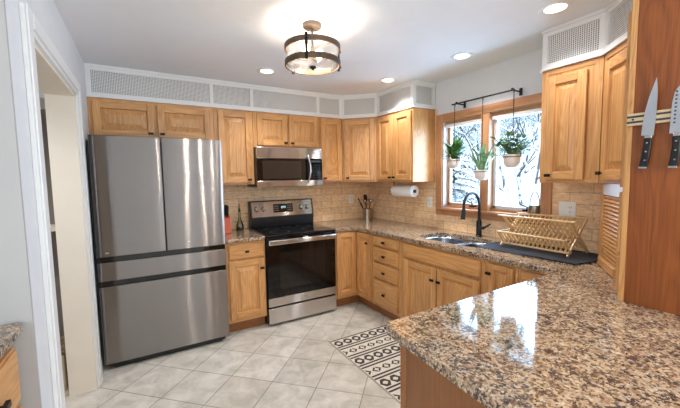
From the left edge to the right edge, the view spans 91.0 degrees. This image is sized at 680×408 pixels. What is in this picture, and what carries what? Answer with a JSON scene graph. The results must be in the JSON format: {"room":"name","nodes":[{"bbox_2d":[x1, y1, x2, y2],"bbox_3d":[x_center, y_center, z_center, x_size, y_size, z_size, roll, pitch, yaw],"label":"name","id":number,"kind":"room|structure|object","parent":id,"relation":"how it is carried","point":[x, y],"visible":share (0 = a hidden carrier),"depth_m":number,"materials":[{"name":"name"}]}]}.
{"room":"kitchen","nodes":[
{"label":"kitchen","id":0,"kind":"room"},
{"bbox_2d":[0,0,41,407],"bbox_3d":[-2.033,0.238,0.675,2.125,2.459,0.120,-4,5,-30],"label":"wall","id":1,"kind":"structure","parent":0,"point":[16,305],"depth_m":1.14,"materials":[{"name":"beige paint"}]},
{"bbox_2d":[39,90,43,97],"bbox_3d":[-2.569,0.139,2.021,1.375,2.459,2.750,-4,5,-30],"label":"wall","id":2,"kind":"structure","parent":0,"point":[41,94],"depth_m":3.23,"materials":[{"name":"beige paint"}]},
{"bbox_2d":[5,0,101,407],"bbox_3d":[-1.736,0.119,2.108,0.150,2.459,2.262,-4,5,-30],"label":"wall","id":3,"kind":"structure","parent":0,"point":[46,12],"depth_m":1.26,"materials":[{"name":"white paint"}]},
{"bbox_2d":[18,2,102,407],"bbox_3d":[-1.547,0.291,1.825,0.181,2.155,1.255,-4,5,-30],"label":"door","id":4,"kind":"structure","parent":3,"relation":"in","point":[63,101],"depth_m":2.23,"materials":[{"name":"white paint"}]},
{"bbox_2d":[90,70,209,102],"bbox_3d":[-1.672,-1.050,3.015,0.934,0.179,0.001,-4,5,-30],"label":"air vent","id":5,"kind":"object","parent":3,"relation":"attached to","point":[91,71],"depth_m":2.99,"materials":[{"name":"white metal"}]},
{"bbox_2d":[84,63,341,118],"bbox_3d":[-1.044,-1.090,3.388,2.464,0.271,0.046,-4,5,-30],"label":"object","id":6,"kind":"structure","parent":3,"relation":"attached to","point":[102,81],"depth_m":3.21,"materials":[{"name":"white paint"}]},
{"bbox_2d":[213,85,249,106],"bbox_3d":[-1.086,-1.086,3.360,0.361,0.179,0.001,-4,5,-30],"label":"air vent","id":7,"kind":"object","parent":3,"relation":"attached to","point":[239,99],"depth_m":3.35,"materials":[{"name":"white metal"}]},
{"bbox_2d":[253,89,316,112],"bbox_3d":[-0.584,-1.118,3.655,0.736,0.179,0.001,-4,5,-30],"label":"air vent","id":8,"kind":"object","parent":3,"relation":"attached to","point":[286,100],"depth_m":3.65,"materials":[{"name":"white metal"}]},
{"bbox_2d":[319,97,337,114],"bbox_3d":[-0.125,-1.147,3.925,0.264,0.179,0.001,-4,5,-30],"label":"air vent","id":9,"kind":"object","parent":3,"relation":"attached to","point":[327,104],"depth_m":3.92,"materials":[{"name":"white metal"}]},
{"bbox_2d":[64,301,399,407],"bbox_3d":[-0.186,1.470,0.703,5.400,0.060,7.800,-4,5,-30],"label":"floor","id":10,"kind":"structure","parent":0,"point":[293,363],"depth_m":2.55,"materials":[{"name":"beige tile"}]},
{"bbox_2d":[0,347,22,407],"bbox_3d":[-1.084,0.975,0.625,0.598,0.968,1.000,-4,5,-30],"label":"base cabinet","id":11,"kind":"object","parent":10,"relation":"on","point":[10,391],"visible":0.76,"depth_m":1.07,"materials":[{"name":"brown wood"}]},
{"bbox_2d":[0,322,22,359],"bbox_3d":[-1.097,0.473,0.574,0.590,0.040,1.026,-4,5,-30],"label":"countertop","id":12,"kind":"structure","parent":11,"relation":"on","point":[9,333],"depth_m":1.07,"materials":[{"name":"brown stone"}]},
{"bbox_2d":[39,98,63,335],"bbox_3d":[-2.359,0.293,2.308,0.710,2.100,0.250,-4,5,-30],"label":"door","id":13,"kind":"structure","parent":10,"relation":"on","point":[42,100],"depth_m":2.51,"materials":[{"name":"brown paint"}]},
{"bbox_2d":[50,224,55,231],"bbox_3d":[-2.353,0.189,2.286,0.710,0.030,0.219,-4,5,-30],"label":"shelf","id":14,"kind":"object","parent":13,"relation":"attached to","point":[52,226],"depth_m":2.36,"materials":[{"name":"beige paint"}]},
{"bbox_2d":[60,336,68,390],"bbox_3d":[-2.287,1.189,2.320,0.650,0.310,0.290,-4,5,-30],"label":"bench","id":15,"kind":"object","parent":10,"relation":"on","point":[62,338],"visible":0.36,"depth_m":2.38,"materials":[{"name":"brown wood"}]},
{"bbox_2d":[86,135,229,367],"bbox_3d":[-1.619,0.356,3.060,0.965,1.832,0.700,-4,5,-30],"label":"refrigerator","id":16,"kind":"object","parent":10,"relation":"on","point":[157,207],"visible":1,"depth_m":2.74,"materials":[{"name":"silver metal"}]},
{"bbox_2d":[225,240,266,332],"bbox_3d":[-1.044,0.788,3.483,0.375,0.886,0.666,-4,5,-30],"label":"base cabinet","id":17,"kind":"object","parent":10,"relation":"on","point":[245,261],"visible":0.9,"depth_m":3.22,"materials":[{"name":"brown wood"}]},
{"bbox_2d":[225,228,264,243],"bbox_3d":[-1.059,0.324,3.452,0.387,0.036,0.648,-4,5,-30],"label":"countertop","id":18,"kind":"structure","parent":17,"relation":"on","point":[247,235],"depth_m":3.27,"materials":[{"name":"brown stone"}]},
{"bbox_2d":[224,215,230,232],"bbox_3d":[-1.200,0.204,3.507,0.090,0.197,0.099,-4,5,-30],"label":"knife block","id":19,"kind":"object","parent":18,"relation":"on","point":[227,219],"visible":0.44,"depth_m":3.48,"materials":[{"name":"red plastic"}]},
{"bbox_2d":[236,206,243,230],"bbox_3d":[-1.087,0.142,3.615,0.080,0.298,0.080,-4,5,-30],"label":"oil bottle","id":20,"kind":"object","parent":18,"relation":"on","point":[238,228],"visible":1,"depth_m":3.62,"materials":[{"name":"green glass"}]},
{"bbox_2d":[248,198,336,324],"bbox_3d":[-0.526,0.585,3.735,0.779,1.235,0.672,-4,5,-30],"label":"range","id":21,"kind":"object","parent":10,"relation":"on","point":[300,262],"visible":0.98,"depth_m":3.54,"materials":[{"name":"silver metal"}]},
{"bbox_2d":[249,223,335,237],"bbox_3d":[-0.540,0.283,3.727,0.779,0.025,0.632,-4,5,-30],"label":"cooktop","id":22,"kind":"object","parent":21,"relation":"in","point":[284,230],"depth_m":3.62,"materials":[{"name":"black glass"}]},
{"bbox_2d":[335,230,378,311],"bbox_3d":[0.259,0.718,4.102,0.907,0.886,0.917,-4,5,-30],"label":"base cabinet","id":23,"kind":"object","parent":10,"relation":"on","point":[353,248],"visible":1,"depth_m":3.77,"materials":[{"name":"brown wood"}]},
{"bbox_2d":[329,325,399,403],"bbox_3d":[0.557,1.275,2.579,0.680,0.007,1.450,-4,5,-30],"label":"rug","id":24,"kind":"object","parent":10,"relation":"on","point":[375,353],"visible":0.37,"depth_m":2.79,"materials":[{"name":"beige fabric"}]},
{"bbox_2d":[372,234,400,319],"bbox_3d":[0.715,0.753,3.569,0.666,0.886,0.455,-4,5,-30],"label":"base cabinet","id":25,"kind":"object","parent":10,"relation":"on","point":[386,250],"visible":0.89,"depth_m":3.38,"materials":[{"name":"brown wood"}]},
{"bbox_2d":[400,344,485,407],"bbox_3d":[1.204,0.909,1.524,1.894,0.886,0.606,-4,5,-30],"label":"base cabinet","id":26,"kind":"object","parent":10,"relation":"on","point":[421,385],"visible":0.02,"depth_m":1.17,"materials":[{"name":"brown wood"}]},
{"bbox_2d":[313,218,679,407],"bbox_3d":[0.468,0.366,2.624,2.009,0.036,3.628,-4,5,-30],"label":"countertop","id":27,"kind":"structure","parent":26,"relation":"on","point":[561,338],"depth_m":1.15,"materials":[{"name":"brown stone"}]},
{"bbox_2d":[363,208,371,219],"bbox_3d":[0.363,0.131,4.427,0.122,0.150,0.122,-4,5,-30],"label":"utensil crock","id":28,"kind":"object","parent":27,"relation":"on","point":[367,213],"visible":0.94,"depth_m":4.38,"materials":[{"name":"metal"}]},
{"bbox_2d":[425,236,487,247],"bbox_3d":[1.049,0.446,2.969,0.460,0.195,0.779,-4,5,-30],"label":"sink","id":29,"kind":"object","parent":27,"relation":"in","point":[457,241],"visible":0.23,"depth_m":3.20,"materials":[{"name":"metal"}]},
{"bbox_2d":[427,237,467,243],"bbox_3d":[0.965,0.436,3.111,0.380,0.195,0.360,-4,5,-30],"label":"basin","id":30,"kind":"object","parent":29,"relation":"in","point":[451,240],"depth_m":3.26,"materials":[{"name":"metal"}]},
{"bbox_2d":[459,243,484,247],"bbox_3d":[1.145,0.448,2.805,0.380,0.175,0.310,-4,5,-30],"label":"basin","id":31,"kind":"object","parent":29,"relation":"in","point":[462,244],"depth_m":2.97,"materials":[{"name":"metal"}]},
{"bbox_2d":[460,192,490,236],"bbox_3d":[1.212,0.097,3.000,0.315,0.417,0.101,-4,5,-30],"label":"faucet","id":32,"kind":"object","parent":27,"relation":"on","point":[479,227],"visible":1,"depth_m":3.04,"materials":[{"name":"black metal"}]},
{"bbox_2d":[476,240,545,255],"bbox_3d":[1.355,0.335,2.579,0.425,0.004,0.407,-4,5,-30],"label":"drying mat","id":33,"kind":"object","parent":27,"relation":"on","point":[508,248],"visible":0.61,"depth_m":2.56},
{"bbox_2d":[520,247,597,263],"bbox_3d":[1.538,0.350,2.295,0.429,0.004,0.385,-4,5,-30],"label":"drying mat","id":34,"kind":"object","parent":27,"relation":"on","point":[577,257],"visible":0.66,"depth_m":2.25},
{"bbox_2d":[496,212,594,256],"bbox_3d":[1.479,0.215,2.468,0.327,0.246,0.550,-4,5,-30],"label":"dish rack","id":35,"kind":"object","parent":34,"relation":"on","point":[572,223],"visible":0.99,"depth_m":2.41,"materials":[{"name":"brown wood"}]},
{"bbox_2d":[597,183,622,277],"bbox_3d":[1.615,0.127,1.994,0.110,0.502,0.641,3,6,38],"label":"appliance garage","id":36,"kind":"object","parent":27,"relation":"on","point":[609,206],"visible":0.63,"depth_m":1.93,"materials":[{"name":"brown wood"}]},
{"bbox_2d":[615,0,679,315],"bbox_3d":[1.413,-0.337,1.384,0.338,1.531,0.305,-4,5,-30],"label":"cabinet","id":37,"kind":"object","parent":27,"relation":"on","point":[647,271],"depth_m":1.36,"materials":[{"name":"brown wood"}]},
{"bbox_2d":[638,78,657,168],"bbox_3d":[1.240,-0.322,1.343,0.017,0.358,0.046,-4,5,-30],"label":"knife","id":38,"kind":"object","parent":37,"relation":"attached to","point":[648,126],"visible":1,"depth_m":1.34,"materials":[{"name":"metal"}]},
{"bbox_2d":[668,86,679,167],"bbox_3d":[1.284,-0.297,1.271,0.017,0.318,0.044,-4,6,-30],"label":"knife","id":39,"kind":"object","parent":37,"relation":"attached to","point":[675,111],"visible":1,"depth_m":1.27,"materials":[{"name":"metal"}]},
{"bbox_2d":[401,240,487,317],"bbox_3d":[1.070,0.796,2.969,0.665,0.886,0.939,-4,5,-30],"label":"base cabinet","id":40,"kind":"object","parent":10,"relation":"on","point":[431,277],"visible":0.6,"depth_m":2.81,"materials":[{"name":"brown wood"}]},
{"bbox_2d":[485,260,518,291],"bbox_3d":[1.367,0.831,2.469,0.666,0.886,0.225,-4,5,-30],"label":"base cabinet","id":41,"kind":"object","parent":10,"relation":"on","point":[500,275],"visible":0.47,"depth_m":2.29,"materials":[{"name":"brown wood"}]},
{"bbox_2d":[518,268,547,282],"bbox_3d":[1.503,0.847,2.239,0.666,0.886,0.307,-4,5,-30],"label":"base cabinet","id":42,"kind":"object","parent":10,"relation":"on","point":[524,274],"visible":0.05,"depth_m":2.13,"materials":[{"name":"brown wood"}]},
{"bbox_2d":[53,0,613,95],"bbox_3d":[-0.217,-1.041,0.508,5.420,0.060,7.800,-4,5,-30],"label":"ceiling","id":43,"kind":"structure","parent":0,"point":[225,40],"depth_m":2.28,"materials":[{"name":"paint"}]},
{"bbox_2d":[257,68,276,73],"bbox_3d":[-0.663,-1.200,3.027,0.180,0.007,0.180,-4,5,-30],"label":"recessed light","id":44,"kind":"object","parent":43,"relation":"in","point":[260,70],"visible":1,"depth_m":3.02,"materials":[{"name":"white paint"}]},
{"bbox_2d":[284,20,340,74],"bbox_3d":[-0.169,-0.998,2.137,0.372,0.283,0.360,-4,5,-30],"label":"ceiling lamp","id":45,"kind":"object","parent":43,"relation":"attached to","point":[312,26],"visible":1,"depth_m":2.07,"materials":[{"name":"brown metal"}]},
{"bbox_2d":[302,44,313,59],"bbox_3d":[-0.199,-0.955,2.097,0.086,0.091,0.054,-4,5,-30],"label":"bulb","id":46,"kind":"object","parent":45,"relation":"attached to","point":[312,45],"depth_m":2.11,"materials":[{"name":"beige glass"}]},
{"bbox_2d":[313,49,322,62],"bbox_3d":[-0.150,-0.961,2.171,0.086,0.091,0.054,-4,5,-30],"label":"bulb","id":47,"kind":"object","parent":45,"relation":"attached to","point":[318,59],"depth_m":2.16,"materials":[{"name":"beige glass"}]},
{"bbox_2d":[379,77,396,82],"bbox_3d":[0.484,-1.245,3.368,0.180,0.007,0.180,-4,5,-30],"label":"recessed light","id":48,"kind":"object","parent":43,"relation":"in","point":[388,79],"visible":1,"depth_m":3.36,"materials":[{"name":"white paint"}]},
{"bbox_2d":[450,52,473,59],"bbox_3d":[0.994,-1.202,2.724,0.180,0.007,0.180,-4,5,-30],"label":"recessed light","id":49,"kind":"object","parent":43,"relation":"in","point":[462,55],"visible":1,"depth_m":2.71,"materials":[{"name":"white paint"}]},
{"bbox_2d":[538,0,573,15],"bbox_3d":[1.262,-1.145,1.959,0.180,0.007,0.180,-4,5,-30],"label":"recessed light","id":50,"kind":"object","parent":43,"relation":"in","point":[560,6],"visible":1,"depth_m":1.95,"materials":[{"name":"white paint"}]},
{"bbox_2d":[431,35,612,180],"bbox_3d":[2.247,0.089,1.702,0.132,2.459,7.008,-4,5,-30],"label":"wall","id":51,"kind":"structure","parent":0,"point":[523,71],"depth_m":2.96,"materials":[{"name":"white paint"}]},
{"bbox_2d":[342,117,377,181],"bbox_3d":[0.288,-0.660,4.204,0.607,0.756,0.607,-4,5,-30],"label":"upper cabinet","id":52,"kind":"object","parent":51,"relation":"attached to","point":[359,135],"visible":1,"depth_m":3.98,"materials":[{"name":"brown wood"}]},
{"bbox_2d":[342,93,376,118],"bbox_3d":[0.227,-1.156,3.959,0.424,0.271,0.046,0,5,14],"label":"trim","id":53,"kind":"structure","parent":52,"relation":"attached to","point":[359,105],"depth_m":3.95,"materials":[{"name":"white paint"}]},
{"bbox_2d":[347,98,373,114],"bbox_3d":[0.226,-1.155,3.956,0.366,0.179,0.001,0,5,14],"label":"air vent","id":54,"kind":"object","parent":51,"relation":"attached to","point":[364,105],"depth_m":3.95,"materials":[{"name":"white metal"}]},
{"bbox_2d":[379,86,410,111],"bbox_3d":[0.587,-1.135,3.643,0.001,0.179,0.544,-4,5,-30],"label":"air vent","id":55,"kind":"object","parent":51,"relation":"attached to","point":[400,94],"depth_m":3.60,"materials":[{"name":"white metal"}]},
{"bbox_2d":[377,107,434,181],"bbox_3d":[0.705,-0.630,3.745,0.356,0.756,0.606,-4,5,-30],"label":"upper cabinet","id":56,"kind":"object","parent":51,"relation":"attached to","point":[405,138],"visible":1,"depth_m":3.54,"materials":[{"name":"brown wood"}]},
{"bbox_2d":[376,80,412,116],"bbox_3d":[0.591,-1.136,3.642,0.046,0.271,0.607,-4,5,-30],"label":"trim","id":57,"kind":"structure","parent":56,"relation":"on","point":[399,97],"depth_m":3.62,"materials":[{"name":"white paint"}]},
{"bbox_2d":[391,182,418,196],"bbox_3d":[0.715,-0.170,3.798,0.128,0.168,0.392,-4,5,-30],"label":"paper towel holder","id":58,"kind":"object","parent":56,"relation":"attached to","point":[396,190],"visible":0.98,"depth_m":3.70,"materials":[{"name":"white paper"}]},
{"bbox_2d":[413,79,435,109],"bbox_3d":[0.869,-1.126,3.462,0.310,0.271,0.046,-4,5,-30],"label":"trim","id":59,"kind":"structure","parent":56,"relation":"attached to","point":[422,93],"depth_m":3.46,"materials":[{"name":"white paint"}]},
{"bbox_2d":[416,85,432,104],"bbox_3d":[0.873,-1.125,3.461,0.241,0.179,0.001,-4,5,-30],"label":"air vent","id":60,"kind":"object","parent":51,"relation":"attached to","point":[429,101],"depth_m":3.46,"materials":[{"name":"white metal"}]},
{"bbox_2d":[427,197,431,206],"bbox_3d":[0.987,-0.022,3.677,0.008,0.116,0.070,-4,5,-30],"label":"wall outlet","id":61,"kind":"object","parent":51,"relation":"attached to","point":[429,199],"visible":1,"depth_m":3.67,"materials":[{"name":"white plastic"}]},
{"bbox_2d":[369,109,600,253],"bbox_3d":[1.285,-0.320,3.154,0.008,1.301,3.470,-4,5,-30],"label":"backsplash","id":62,"kind":"structure","parent":51,"relation":"attached to","point":[587,196],"depth_m":3.25,"materials":[{"name":"tile"}]},
{"bbox_2d":[436,88,552,226],"bbox_3d":[1.331,-0.414,3.055,0.254,1.115,1.175,-4,5,-30],"label":"window","id":63,"kind":"structure","parent":51,"relation":"in","point":[490,208],"depth_m":3.05,"materials":[{"name":"brown wood"}]},
{"bbox_2d":[437,105,468,168],"bbox_3d":[1.099,-0.648,3.218,0.336,0.613,0.343,1,5,23],"label":"hanging planter","id":64,"kind":"object","parent":63,"relation":"hanging from","point":[456,147],"visible":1,"depth_m":3.18,"materials":[{"name":"beige ceramic"}]},
{"bbox_2d":[470,97,494,179],"bbox_3d":[1.243,-0.570,2.904,0.244,0.723,0.286,0,5,15],"label":"hanging planter","id":65,"kind":"object","parent":63,"relation":"hanging from","point":[481,173],"visible":0.98,"depth_m":2.92,"materials":[{"name":"beige ceramic"}]},
{"bbox_2d":[483,89,534,167],"bbox_3d":[1.360,-0.606,2.707,0.416,0.623,0.410,1,5,28],"label":"hanging planter","id":66,"kind":"object","parent":63,"relation":"hanging from","point":[513,157],"visible":1,"depth_m":2.66,"materials":[{"name":"beige ceramic"}]},
{"bbox_2d":[528,191,542,215],"bbox_3d":[1.576,-0.005,2.662,0.096,0.192,0.146,-4,5,-30],"label":"watering can","id":67,"kind":"object","parent":63,"relation":"on","point":[532,209],"visible":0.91,"depth_m":2.65,"materials":[{"name":"grey metal"}]},
{"bbox_2d":[559,202,575,216],"bbox_3d":[1.690,0.043,2.488,0.008,0.116,0.116,-4,5,-30],"label":"wall outlet","id":68,"kind":"object","parent":51,"relation":"attached to","point":[565,208],"visible":0.91,"depth_m":2.48,"materials":[{"name":"white plastic"}]},
{"bbox_2d":[561,205,565,213],"bbox_3d":[1.676,0.041,2.506,0.002,0.068,0.034,-4,5,-30],"label":"rocker switch","id":69,"kind":"object","parent":68,"relation":"attached to","point":[563,207],"depth_m":2.51,"materials":[{"name":"white plastic"}]},
{"bbox_2d":[568,205,572,214],"bbox_3d":[1.700,0.044,2.467,0.002,0.068,0.034,-4,5,-30],"label":"receptacle","id":70,"kind":"object","parent":68,"relation":"attached to","point":[570,207],"depth_m":2.46,"materials":[{"name":"white plastic"}]},
{"bbox_2d":[539,56,604,182],"bbox_3d":[1.599,-0.524,2.237,0.356,0.756,0.357,-4,5,-30],"label":"upper cabinet","id":71,"kind":"object","parent":51,"relation":"attached to","point":[572,95],"visible":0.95,"depth_m":2.14,"materials":[{"name":"brown wood"}]},
{"bbox_2d":[541,8,605,71],"bbox_3d":[1.485,-1.030,2.134,0.046,0.271,0.360,-4,5,-30],"label":"trim","id":72,"kind":"structure","parent":71,"relation":"on","point":[582,38],"depth_m":2.12,"materials":[{"name":"white paint"}]},
{"bbox_2d":[548,19,599,62],"bbox_3d":[1.483,-1.029,2.131,0.001,0.179,0.294,-4,5,-30],"label":"air vent","id":73,"kind":"object","parent":51,"relation":"attached to","point":[593,24],"depth_m":2.12,"materials":[{"name":"white metal"}]},
{"bbox_2d":[595,41,626,183],"bbox_3d":[1.738,-0.487,1.750,0.613,0.756,0.619,-4,5,-30],"label":"upper cabinet","id":74,"kind":"object","parent":51,"relation":"attached to","point":[615,60],"visible":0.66,"depth_m":1.86,"materials":[{"name":"brown wood"}]},
{"bbox_2d":[602,0,632,54],"bbox_3d":[1.524,-1.002,1.769,0.046,0.271,0.424,0,5,14],"label":"trim","id":75,"kind":"structure","parent":74,"relation":"on","point":[620,9],"depth_m":1.87,"materials":[{"name":"white paint"}]},
{"bbox_2d":[609,0,632,43],"bbox_3d":[1.521,-1.001,1.770,0.001,0.179,0.361,0,5,14],"label":"air vent","id":76,"kind":"object","parent":51,"relation":"attached to","point":[611,28],"depth_m":1.83,"materials":[{"name":"white metal"}]},
{"bbox_3d":[-0.965,-0.039,3.936,3.345,2.459,0.112,-4,5,-30],"label":"wall","id":77,"kind":"structure","parent":0,"visible":0},
{"bbox_2d":[87,97,213,141],"bbox_3d":[-1.736,-0.760,3.144,0.991,0.326,0.356,-4,5,-30],"label":"upper cabinet","id":78,"kind":"object","parent":77,"relation":"attached to","point":[113,117],"visible":0.91,"depth_m":2.99,"materials":[{"name":"brown wood"}]},
{"bbox_2d":[213,108,254,184],"bbox_3d":[-1.138,-0.583,3.511,0.386,0.756,0.356,-4,5,-30],"label":"upper cabinet","id":79,"kind":"object","parent":77,"relation":"attached to","point":[234,128],"visible":0.86,"depth_m":3.39,"materials":[{"name":"brown wood"}]},
{"bbox_2d":[247,147,322,186],"bbox_3d":[-0.612,-0.409,3.772,0.758,0.420,0.458,-4,5,-30],"label":"microwave","id":80,"kind":"object","parent":77,"relation":"attached to","point":[273,166],"visible":0.99,"depth_m":3.61,"materials":[{"name":"silver metal"}]},
{"bbox_2d":[252,111,318,148],"bbox_3d":[-0.642,-0.808,3.789,0.768,0.366,0.356,-4,5,-30],"label":"upper cabinet","id":81,"kind":"object","parent":77,"relation":"attached to","point":[269,129],"visible":0.94,"depth_m":3.64,"materials":[{"name":"brown wood"}]},
{"bbox_2d":[223,182,368,229],"bbox_3d":[-0.511,0.203,4.151,2.148,0.930,0.008,-4,5,-30],"label":"backsplash","id":82,"kind":"structure","parent":77,"relation":"attached to","point":[330,200],"depth_m":4.25,"materials":[{"name":"tile"}]},
{"bbox_2d":[318,117,342,182],"bbox_3d":[-0.173,-0.643,4.078,0.311,0.756,0.356,-4,5,-30],"label":"upper cabinet","id":83,"kind":"object","parent":77,"relation":"attached to","point":[330,129],"visible":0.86,"depth_m":3.95,"materials":[{"name":"brown wood"}]},
{"bbox_2d":[349,195,352,202],"bbox_3d":[0.149,-0.068,4.514,0.070,0.116,0.008,-4,5,-30],"label":"wall outlet","id":84,"kind":"object","parent":77,"relation":"attached to","point":[350,196],"visible":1,"depth_m":4.51,"materials":[{"name":"white plastic"}]},
{"label":"outside","id":85,"kind":"structure","parent":0,"visible":0},
{"bbox_2d":[455,187,539,206],"bbox_3d":[16.730,0.517,13.916,36.800,0.678,55.200,-4,5,-30],"label":"ground","id":86,"kind":"structure","parent":85,"point":[514,190],"depth_m":29.10,"materials":[{"name":"white snow"}]},
{"bbox_2d":[455,126,475,203],"bbox_3d":[5.339,-3.766,16.425,4.738,9.292,5.121,0,5,11],"label":"fir tree","id":87,"kind":"object","parent":86,"relation":"on","point":[472,187],"visible":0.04,"depth_m":16.14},
{"bbox_2d":[452,125,479,202],"bbox_3d":[3.859,-1.886,11.390,3.522,6.194,3.348,-1,5,2],"label":"fir tree","id":88,"kind":"object","parent":86,"relation":"on","point":[458,191],"visible":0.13,"depth_m":11.26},
{"bbox_2d":[453,123,479,154],"bbox_3d":[3.206,-1.878,8.116,3.574,6.341,6.512,-4,5,-30],"label":"bare tree","id":89,"kind":"object","parent":86,"relation":"on","point":[475,125],"visible":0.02,"depth_m":8.29,"materials":[{"name":"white plant"}]},
{"bbox_2d":[453,125,480,203],"bbox_3d":[4.251,-2.519,11.575,5.277,7.052,5.458,-4,5,-33],"label":"bare tree","id":90,"kind":"object","parent":86,"relation":"on","point":[464,164],"visible":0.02,"depth_m":11.04,"materials":[{"name":"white plant"}]},
{"bbox_2d":[457,119,504,168],"bbox_3d":[5.295,-3.166,13.366,6.065,8.009,8.369,-3,5,-25],"label":"bare tree","id":91,"kind":"object","parent":86,"relation":"on","point":[478,149],"visible":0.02,"depth_m":12.41,"materials":[{"name":"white plant"}]},
{"bbox_2d":[455,116,522,171],"bbox_3d":[5.363,-2.772,13.897,7.538,7.153,5.282,2,6,34],"label":"bare tree","id":92,"kind":"object","parent":86,"relation":"on","point":[522,116],"visible":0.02,"depth_m":13.80,"materials":[{"name":"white plant"}]},
{"bbox_2d":[465,118,520,205],"bbox_3d":[6.804,-3.603,17.284,8.237,8.234,6.829,1,5,26],"label":"bare tree","id":93,"kind":"object","parent":86,"relation":"on","point":[508,188],"visible":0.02,"depth_m":17.81,"materials":[{"name":"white plant"}]},
{"bbox_2d":[453,114,540,205],"bbox_3d":[3.179,-1.605,8.590,6.674,5.716,3.608,-4,5,-30],"label":"bare tree","id":94,"kind":"object","parent":86,"relation":"on","point":[505,181],"visible":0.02,"depth_m":7.75,"materials":[{"name":"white plant"}]},
{"bbox_2d":[456,114,540,206],"bbox_3d":[6.797,-2.615,12.273,6.861,7.047,7.330,-4,5,-30],"label":"bare tree","id":95,"kind":"object","parent":86,"relation":"on","point":[517,172],"visible":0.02,"depth_m":11.74,"materials":[{"name":"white plant"}]},
{"bbox_2d":[459,116,537,203],"bbox_3d":[7.647,-3.178,16.071,5.407,7.549,8.268,-4,5,-30],"label":"bare tree","id":96,"kind":"object","parent":86,"relation":"on","point":[474,134],"visible":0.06,"depth_m":16.37,"materials":[{"name":"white plant"}]},
{"bbox_2d":[463,118,533,187],"bbox_3d":[7.810,-3.389,16.498,6.049,7.911,6.889,0,5,10],"label":"bare tree","id":97,"kind":"object","parent":86,"relation":"on","point":[532,118],"visible":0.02,"depth_m":16.47,"materials":[{"name":"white plant"}]},
{"bbox_2d":[466,120,537,167],"bbox_3d":[8.827,-3.079,17.032,8.792,7.178,7.615,1,5,23],"label":"bare tree","id":98,"kind":"object","parent":86,"relation":"on","point":[512,120],"visible":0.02,"depth_m":17.57,"materials":[{"name":"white plant"}]},
{"bbox_2d":[467,113,540,204],"bbox_3d":[5.437,-2.165,8.172,4.224,6.842,6.746,-3,5,-20],"label":"bare tree","id":99,"kind":"object","parent":86,"relation":"on","point":[534,188],"visible":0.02,"depth_m":8.80,"materials":[{"name":"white plant"}]},
{"bbox_2d":[471,118,537,154],"bbox_3d":[8.570,-3.993,17.889,8.748,8.860,8.061,1,5,23],"label":"bare tree","id":100,"kind":"object","parent":86,"relation":"on","point":[531,118],"visible":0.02,"depth_m":18.51,"materials":[{"name":"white plant"}]},
{"bbox_2d":[478,113,540,204],"bbox_3d":[6.267,-2.347,11.046,4.485,6.743,7.688,-2,5,-15],"label":"bare tree","id":101,"kind":"object","parent":86,"relation":"on","point":[523,118],"visible":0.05,"depth_m":10.88,"materials":[{"name":"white plant"}]},
{"bbox_2d":[510,115,540,206],"bbox_3d":[8.816,-2.811,13.546,4.714,7.180,6.021,1,5,17],"label":"bare tree","id":102,"kind":"object","parent":86,"relation":"on","point":[522,122],"visible":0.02,"depth_m":14.23,"materials":[{"name":"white plant"}]},
{"bbox_2d":[515,113,539,205],"bbox_3d":[7.238,-2.830,12.314,6.371,7.458,4.818,-1,5,1],"label":"bare tree","id":103,"kind":"object","parent":86,"relation":"on","point":[522,132],"visible":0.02,"depth_m":12.96,"materials":[{"name":"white plant"}]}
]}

